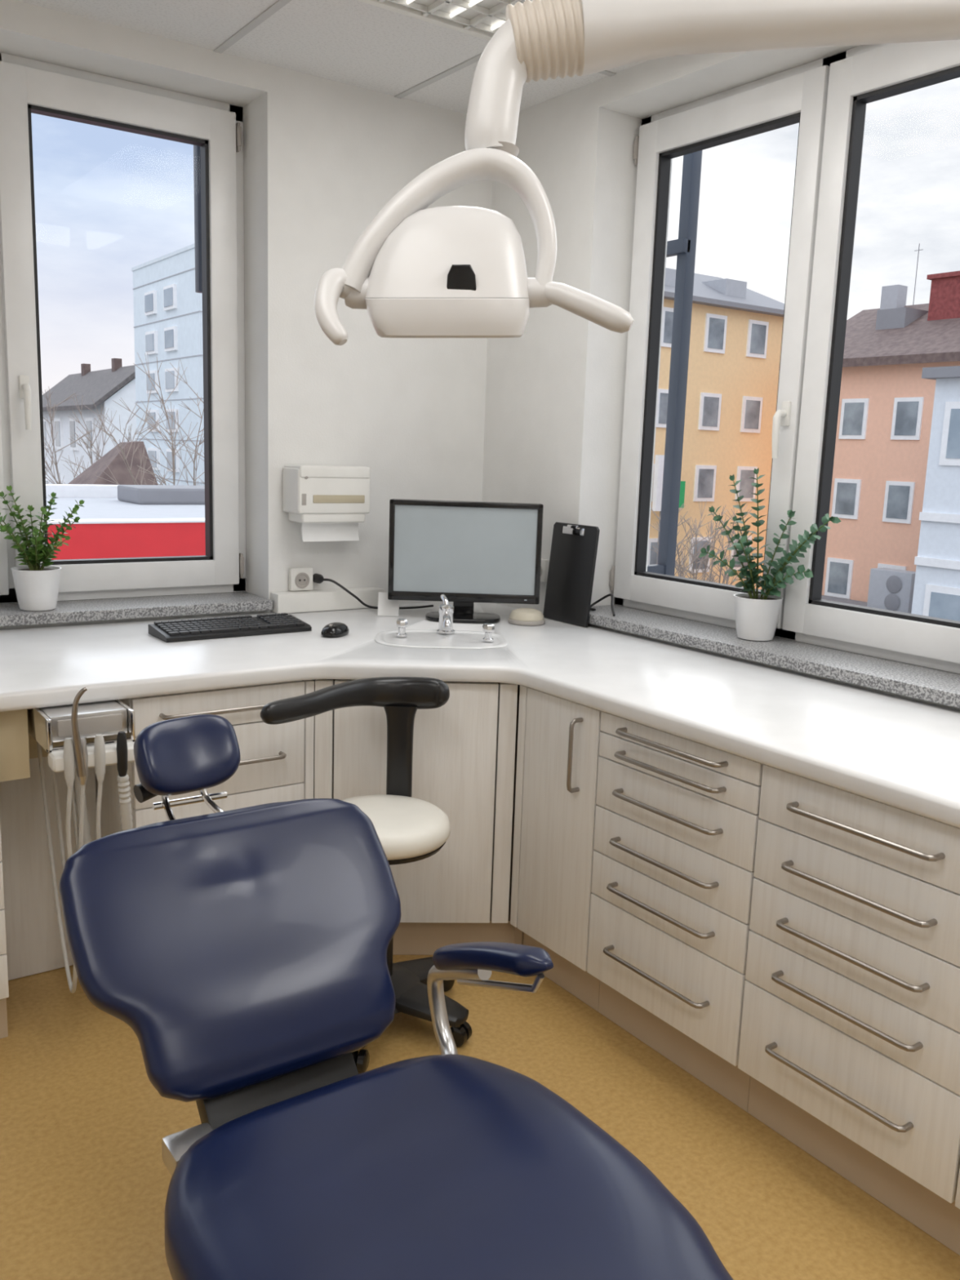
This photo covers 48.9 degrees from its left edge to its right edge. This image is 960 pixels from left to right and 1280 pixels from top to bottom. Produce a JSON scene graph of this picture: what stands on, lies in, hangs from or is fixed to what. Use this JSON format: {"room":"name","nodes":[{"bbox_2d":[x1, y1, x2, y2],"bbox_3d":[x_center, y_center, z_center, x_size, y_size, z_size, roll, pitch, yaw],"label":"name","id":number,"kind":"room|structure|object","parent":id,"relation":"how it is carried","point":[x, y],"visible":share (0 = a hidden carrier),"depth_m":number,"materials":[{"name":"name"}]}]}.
{"room":"dental clinic","nodes":[
{"label":"dental clinic","id":0,"kind":"room"},
{"bbox_2d":[0,0,493,629],"bbox_3d":[-1.469,-0.478,3.144,4.040,2.570,0.330,-5,12,-35],"label":"wall","id":1,"kind":"structure","parent":0,"point":[322,157],"depth_m":3.50,"materials":[{"name":"paint"}]},
{"bbox_2d":[0,52,272,626],"bbox_3d":[-1.372,-0.863,3.060,1.531,1.618,0.290,-5,12,-35],"label":"window","id":2,"kind":"structure","parent":1,"relation":"in","point":[91,589],"depth_m":3.30,"materials":[{"name":"plastic"}]},
{"bbox_2d":[0,484,84,611],"bbox_3d":[-1.320,-0.275,3.139,0.294,0.369,0.145,-5,12,-35],"label":"potted plant","id":3,"kind":"object","parent":2,"relation":"on","point":[36,585],"visible":1,"depth_m":3.12,"materials":[{"name":"green plant"}]},
{"bbox_2d":[193,145,202,293],"bbox_3d":[-0.922,-1.685,3.569,0.049,0.970,0.140,-5,12,-35],"label":"blind rail","id":4,"kind":"object","parent":2,"relation":"attached to","point":[197,157],"visible":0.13,"depth_m":3.63,"materials":[{"name":"metal"}]},
{"bbox_2d":[288,567,312,591],"bbox_3d":[-0.609,-0.207,3.590,0.084,0.078,0.024,-5,12,-35],"label":"power socket","id":5,"kind":"object","parent":1,"relation":"attached to","point":[300,579],"visible":1,"depth_m":3.58,"materials":[{"name":"white plastic"}]},
{"bbox_2d":[282,464,370,542],"bbox_3d":[-0.514,-0.459,3.539,0.267,0.249,0.133,-5,12,-35],"label":"dispenser","id":6,"kind":"object","parent":1,"relation":"attached to","point":[330,502],"visible":1,"depth_m":3.49,"materials":[{"name":"white plastic"}]},
{"bbox_2d":[288,512,364,523],"bbox_3d":[-0.514,-0.414,3.548,0.235,0.035,0.115,-5,12,-35],"label":"tray","id":7,"kind":"object","parent":6,"relation":"on","point":[303,517],"depth_m":3.49,"materials":[{"name":"white plastic"}]},
{"bbox_2d":[301,522,359,542],"bbox_3d":[-0.500,-0.368,3.538,0.210,0.072,0.012,-5,12,-35],"label":"paper towel","id":8,"kind":"object","parent":6,"relation":"hanging from","point":[338,531],"depth_m":3.54,"materials":[{"name":"white paper"}]},
{"bbox_2d":[271,586,384,613],"bbox_3d":[-0.521,-0.139,3.644,0.408,0.066,0.061,-5,12,-35],"label":"duct","id":9,"kind":"object","parent":1,"relation":"attached to","point":[304,601],"visible":0.78,"depth_m":3.60,"materials":[{"name":"white plastic"}]},
{"bbox_2d":[312,573,433,608],"bbox_3d":[-0.365,-0.166,3.651,0.428,0.119,0.079,0,10,-12],"label":"cable","id":10,"kind":"object","parent":1,"relation":"attached to","point":[317,578],"visible":0.81,"depth_m":3.61,"materials":[{"name":"plastic"}]},
{"bbox_2d":[17,0,647,114],"bbox_3d":[-0.027,-1.416,0.944,4.040,0.154,5.210,-5,12,-35],"label":"ceiling","id":11,"kind":"structure","parent":0,"point":[354,42],"depth_m":3.04,"materials":[{"name":"paint"}]},
{"bbox_2d":[356,0,533,40],"bbox_3d":[0.175,-1.577,2.356,0.540,0.019,1.180,-5,12,-35],"label":"recessed light","id":12,"kind":"object","parent":11,"relation":"in","point":[482,19],"visible":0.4,"depth_m":2.79,"materials":[{"name":"white plastic"}]},
{"bbox_2d":[314,0,959,345],"bbox_3d":[0.439,-0.876,1.347,1.278,1.030,0.241,1,10,-6],"label":"lamp","id":13,"kind":"object","parent":11,"relation":"hanging from","point":[417,271],"visible":1,"depth_m":1.36,"materials":[{"name":"plastic"}]},
{"bbox_2d":[0,955,959,1279],"bbox_3d":[-0.116,1.233,1.419,4.040,0.100,5.210,-5,12,-35],"label":"floor","id":14,"kind":"structure","parent":0,"point":[85,1179],"depth_m":2.19,"materials":[{"name":"yellow laminate"}]},
{"bbox_2d":[0,822,8,1038],"bbox_3d":[-1.482,0.525,2.537,0.502,0.807,0.738,-5,12,-35],"label":"base cabinet","id":15,"kind":"object","parent":14,"relation":"on","point":[4,991],"visible":1,"depth_m":2.44,"materials":[{"name":"brown wood"}]},
{"bbox_2d":[0,709,96,980],"bbox_3d":[-1.073,0.516,2.651,0.294,0.810,0.320,-5,12,-35],"label":"panel","id":16,"kind":"object","parent":14,"relation":"on","point":[33,943],"visible":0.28,"depth_m":2.77,"materials":[{"name":"brown wood"}]},
{"bbox_2d":[95,680,304,837],"bbox_3d":[-0.846,0.467,2.978,0.454,0.807,0.738,-5,12,-35],"label":"base cabinet","id":17,"kind":"object","parent":14,"relation":"on","point":[271,768],"visible":0.2,"depth_m":2.70,"materials":[{"name":"brown wood"}]},
{"bbox_2d":[260,676,471,1072],"bbox_3d":[-0.225,0.540,2.577,0.468,0.846,0.488,7,11,26],"label":"stool","id":18,"kind":"object","parent":14,"relation":"on","point":[409,829],"visible":0.65,"depth_m":2.59,"materials":[{"name":"leather"}]},
{"bbox_2d":[58,714,733,1279],"bbox_3d":[-0.020,0.728,1.280,0.615,0.947,1.685,-5,12,-35],"label":"dental chair","id":19,"kind":"object","parent":14,"relation":"on","point":[243,951],"visible":1,"depth_m":1.53,"materials":[{"name":"blue leather"}]},
{"bbox_2d":[302,679,524,955],"bbox_3d":[-0.166,0.429,3.323,1.056,0.805,1.011,-5,12,-35],"label":"base cabinet","id":20,"kind":"object","parent":14,"relation":"on","point":[465,748],"visible":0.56,"depth_m":2.86,"materials":[{"name":"brown wood"}]},
{"bbox_2d":[510,684,602,1011],"bbox_3d":[0.407,0.521,2.912,0.618,0.807,0.323,-5,12,-35],"label":"base cabinet","id":21,"kind":"object","parent":14,"relation":"on","point":[558,739],"visible":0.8,"depth_m":2.74,"materials":[{"name":"brown wood"}]},
{"bbox_2d":[586,711,764,1111],"bbox_3d":[0.642,0.588,2.582,0.618,0.807,0.496,-5,12,-35],"label":"base cabinet","id":22,"kind":"object","parent":14,"relation":"on","point":[677,818],"visible":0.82,"depth_m":2.40,"materials":[{"name":"brown wood"}]},
{"bbox_2d":[737,764,959,1255],"bbox_3d":[0.928,0.670,2.182,0.618,0.807,0.500,-5,12,-35],"label":"base cabinet","id":23,"kind":"object","parent":14,"relation":"on","point":[850,1040],"visible":0.91,"depth_m":2.00,"materials":[{"name":"brown wood"}]},
{"bbox_2d":[955,1167,959,1208],"bbox_3d":[1.215,0.752,1.778,0.618,0.807,0.502,-5,12,-35],"label":"base cabinet","id":24,"kind":"object","parent":14,"relation":"on","point":[957,1194],"visible":1,"depth_m":1.86,"materials":[{"name":"brown wood"}]},
{"bbox_2d":[0,601,959,827],"bbox_3d":[-0.207,0.208,2.090,2.607,0.045,3.027,-5,12,-35],"label":"countertop","id":25,"kind":"structure","parent":24,"relation":"on","point":[904,753],"depth_m":2.62,"materials":[{"name":"white laminate"}]},
{"bbox_2d":[26,687,135,993],"bbox_3d":[-0.962,0.443,2.528,0.195,0.775,0.461,-5,12,-35],"label":"holder","id":26,"kind":"object","parent":25,"relation":"attached to","point":[72,724],"visible":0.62,"depth_m":2.36,"materials":[{"name":"silver metal"}]},
{"bbox_2d":[147,613,311,642],"bbox_3d":[-0.739,-0.040,3.143,0.451,0.035,0.167,-5,12,-35],"label":"keyboard","id":27,"kind":"object","parent":25,"relation":"on","point":[170,631],"visible":1,"depth_m":3.10,"materials":[{"name":"black plastic"}]},
{"bbox_2d":[320,622,349,637],"bbox_3d":[-0.433,-0.034,3.156,0.068,0.037,0.112,5,11,15],"label":"mouse","id":28,"kind":"object","parent":25,"relation":"on","point":[335,629],"visible":1,"depth_m":3.12,"materials":[{"name":"black plastic"}]},
{"bbox_2d":[377,591,399,616],"bbox_3d":[-0.309,-0.121,3.562,0.070,0.075,0.040,2,10,-1],"label":"card holder","id":29,"kind":"object","parent":25,"relation":"on","point":[388,607],"visible":0.81,"depth_m":3.56,"materials":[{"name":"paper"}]},
{"bbox_2d":[374,618,508,648],"bbox_3d":[-0.115,0.014,3.156,0.396,0.146,0.296,1,10,-3],"label":"sink","id":30,"kind":"object","parent":25,"relation":"in","point":[425,638],"depth_m":3.13,"materials":[{"name":"ceramic"}]},
{"bbox_2d":[436,594,454,633],"bbox_3d":[-0.108,-0.073,3.203,0.056,0.114,0.141,3,10,5],"label":"faucet","id":31,"kind":"object","parent":25,"relation":"on","point":[446,611],"visible":1,"depth_m":3.23,"materials":[{"name":"silver metal"}]},
{"bbox_2d":[387,498,543,623],"bbox_3d":[-0.050,-0.262,3.498,0.504,0.391,0.170,2,10,-1],"label":"monitor","id":32,"kind":"object","parent":25,"relation":"on","point":[468,553],"visible":0.93,"depth_m":3.49,"materials":[{"name":"black plastic"}]},
{"bbox_2d":[507,608,545,626],"bbox_3d":[0.155,-0.080,3.497,0.124,0.048,0.124,-5,12,-35],"label":"soap dish","id":33,"kind":"object","parent":25,"relation":"on","point":[520,616],"visible":1,"depth_m":3.45,"materials":[{"name":"beige ceramic"}]},
{"bbox_2d":[542,521,599,627],"bbox_3d":[0.302,-0.222,3.519,0.042,0.328,0.226,-5,12,-35],"label":"clipboard","id":34,"kind":"object","parent":25,"relation":"on","point":[574,547],"visible":0.98,"depth_m":3.50,"materials":[{"name":"black plastic"}]},
{"bbox_2d":[481,44,959,711],"bbox_3d":[1.542,-0.191,2.106,0.330,2.570,4.880,-5,12,-35],"label":"wall","id":35,"kind":"structure","parent":0,"point":[554,404],"depth_m":3.51,"materials":[{"name":"paint"}]},
{"bbox_2d":[540,558,549,582],"bbox_3d":[0.208,-0.247,3.705,0.024,0.078,0.084,-5,12,-35],"label":"power socket","id":36,"kind":"object","parent":35,"relation":"attached to","point":[544,565],"visible":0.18,"depth_m":3.67,"materials":[{"name":"white plastic"}]},
{"bbox_2d":[588,40,959,708],"bbox_3d":[0.853,-0.760,2.905,0.285,1.618,1.490,-5,12,-35],"label":"window","id":37,"kind":"structure","parent":35,"relation":"in","point":[917,656],"depth_m":2.95,"materials":[{"name":"plastic"}]},
{"bbox_2d":[590,593,615,616],"bbox_3d":[0.423,-0.120,3.487,0.061,0.059,0.176,-3,11,-24],"label":"loose cable","id":38,"kind":"object","parent":37,"relation":"on","point":[609,594],"visible":0.91,"depth_m":3.52,"materials":[{"name":"black plastic"}]},
{"bbox_2d":[698,467,841,640],"bbox_3d":[0.830,-0.235,2.978,0.384,0.490,0.221,8,12,31],"label":"potted plant","id":39,"kind":"object","parent":37,"relation":"on","point":[757,615],"visible":1,"depth_m":3.01,"materials":[{"name":"green plant"}]},
{"label":"outside","id":40,"kind":"structure","parent":0,"visible":0},
{"bbox_3d":[-4.342,-2.009,58.734,180.000,0.200,180.000,-5,12,-35],"label":"ground","id":41,"kind":"structure","parent":40,"visible":0},
{"bbox_2d":[42,358,136,484],"bbox_3d":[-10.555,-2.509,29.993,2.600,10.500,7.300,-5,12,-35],"label":"house","id":42,"kind":"structure","parent":41,"relation":"on","point":[107,385],"depth_m":27.77,"materials":[{"name":"paint"}]},
{"bbox_2d":[43,384,173,484],"bbox_3d":[-7.231,-0.026,19.748,1.518,9.450,2.792,10,13,39],"label":"bare tree","id":43,"kind":"object","parent":41,"relation":"on","point":[55,463],"visible":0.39,"depth_m":19.16,"materials":[{"name":"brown plant"}]},
{"bbox_2d":[67,440,157,484],"bbox_3d":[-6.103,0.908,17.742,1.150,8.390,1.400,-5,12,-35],"label":"house","id":44,"kind":"structure","parent":41,"relation":"on","point":[114,461],"depth_m":16.85,"materials":[{"name":"brown tile"}]},
{"bbox_2d":[45,484,205,559],"bbox_3d":[-5.531,2.506,10.315,10.700,7.900,4.510,-5,12,-35],"label":"flat-roofed building","id":45,"kind":"structure","parent":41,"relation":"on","point":[115,521],"depth_m":9.06,"materials":[{"name":"red paint"}]},
{"bbox_2d":[117,484,204,504],"bbox_3d":[-3.370,-1.681,12.193,1.400,0.180,0.800,-5,12,-35],"label":"roof unit","id":46,"kind":"object","parent":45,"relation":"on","point":[130,494],"depth_m":11.73,"materials":[{"name":"grey metal"}]},
{"bbox_2d":[92,352,204,485],"bbox_3d":[-4.597,0.551,16.294,2.614,9.706,1.451,-5,12,-35],"label":"bare tree","id":47,"kind":"object","parent":41,"relation":"on","point":[173,449],"visible":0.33,"depth_m":15.65,"materials":[{"name":"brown plant"}]},
{"bbox_2d":[131,243,204,485],"bbox_3d":[-4.722,-1.962,23.585,4.655,12.070,4.095,-5,12,-35],"label":"tower block","id":48,"kind":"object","parent":41,"relation":"on","point":[168,308],"visible":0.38,"depth_m":21.30,"materials":[{"name":"white paint"}]},
{"bbox_2d":[652,454,664,516],"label":"shop sign","id":49,"kind":"object","parent":41,"relation":"on","point":[658,482],"depth_m":33.18,"materials":[{"name":"white plastic"}]},
{"bbox_2d":[656,520,660,564],"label":"shop sign","id":50,"kind":"object","parent":41,"relation":"on","point":[659,520],"depth_m":33.67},
{"bbox_2d":[647,150,702,575],"bbox_3d":[0.469,2.557,4.638,0.385,10.200,0.170,-5,12,-35],"label":"post","id":51,"kind":"object","parent":41,"relation":"on","point":[684,247],"visible":0.27,"depth_m":4.02,"materials":[{"name":"metal"}]},
{"bbox_2d":[679,480,685,507],"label":"shop sign","id":52,"kind":"object","parent":41,"relation":"on","point":[682,484],"depth_m":33.82,"materials":[{"name":"green plastic"}]},
{"bbox_2d":[649,500,752,585],"bbox_3d":[5.190,0.311,25.088,2.642,7.731,2.038,-5,12,-35],"label":"bare tree","id":53,"kind":"object","parent":41,"relation":"on","point":[705,560],"visible":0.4,"depth_m":24.23,"materials":[{"name":"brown plant"}]},
{"bbox_2d":[647,267,784,589],"bbox_3d":[4.288,-5.629,38.010,10.700,14.800,8.800,-5,12,-35],"label":"apartment building","id":54,"kind":"structure","parent":41,"relation":"on","point":[735,337],"depth_m":35.41,"materials":[{"name":"paint"}]},
{"bbox_2d":[821,595,866,606],"bbox_3d":[10.389,1.140,31.162,3.500,4.300,7.200,-5,12,-35],"label":"annex","id":55,"kind":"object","parent":41,"relation":"on","point":[823,597],"visible":0.02,"depth_m":32.13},
{"bbox_2d":[866,567,915,613],"bbox_3d":[11.508,-1.307,29.284,0.640,1.250,1.300,-5,12,-35],"label":"air conditioner","id":56,"kind":"object","parent":55,"relation":"on","point":[891,589],"visible":0.89,"depth_m":29.02,"materials":[{"name":"grey metal"}]},
{"bbox_2d":[884,593,899,610],"bbox_3d":[11.336,-1.038,29.030,0.030,0.480,0.480,-5,12,-35],"label":"fan grille","id":57,"kind":"object","parent":56,"relation":"attached to","point":[891,601],"depth_m":29.02,"materials":[{"name":"grey metal"}]},
{"bbox_2d":[885,575,901,592],"bbox_3d":[11.353,-1.530,28.942,0.030,0.480,0.480,-5,12,-35],"label":"fan grille","id":58,"kind":"object","parent":56,"relation":"attached to","point":[893,583],"depth_m":28.95,"materials":[{"name":"grey metal"}]},
{"bbox_2d":[778,243,959,602],"bbox_3d":[15.328,-4.611,32.705,8.000,15.400,9.300,-5,12,-35],"label":"apartment building","id":59,"kind":"structure","parent":41,"relation":"on","point":[886,407],"depth_m":31.50,"materials":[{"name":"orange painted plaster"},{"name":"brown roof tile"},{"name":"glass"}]},
{"bbox_2d":[911,365,959,621],"bbox_3d":[14.880,-0.645,23.670,4.000,10.750,9.600,-5,12,-35],"label":"building","id":60,"kind":"structure","parent":41,"relation":"on","point":[936,590],"depth_m":25.58,"materials":[{"name":"white paint"}]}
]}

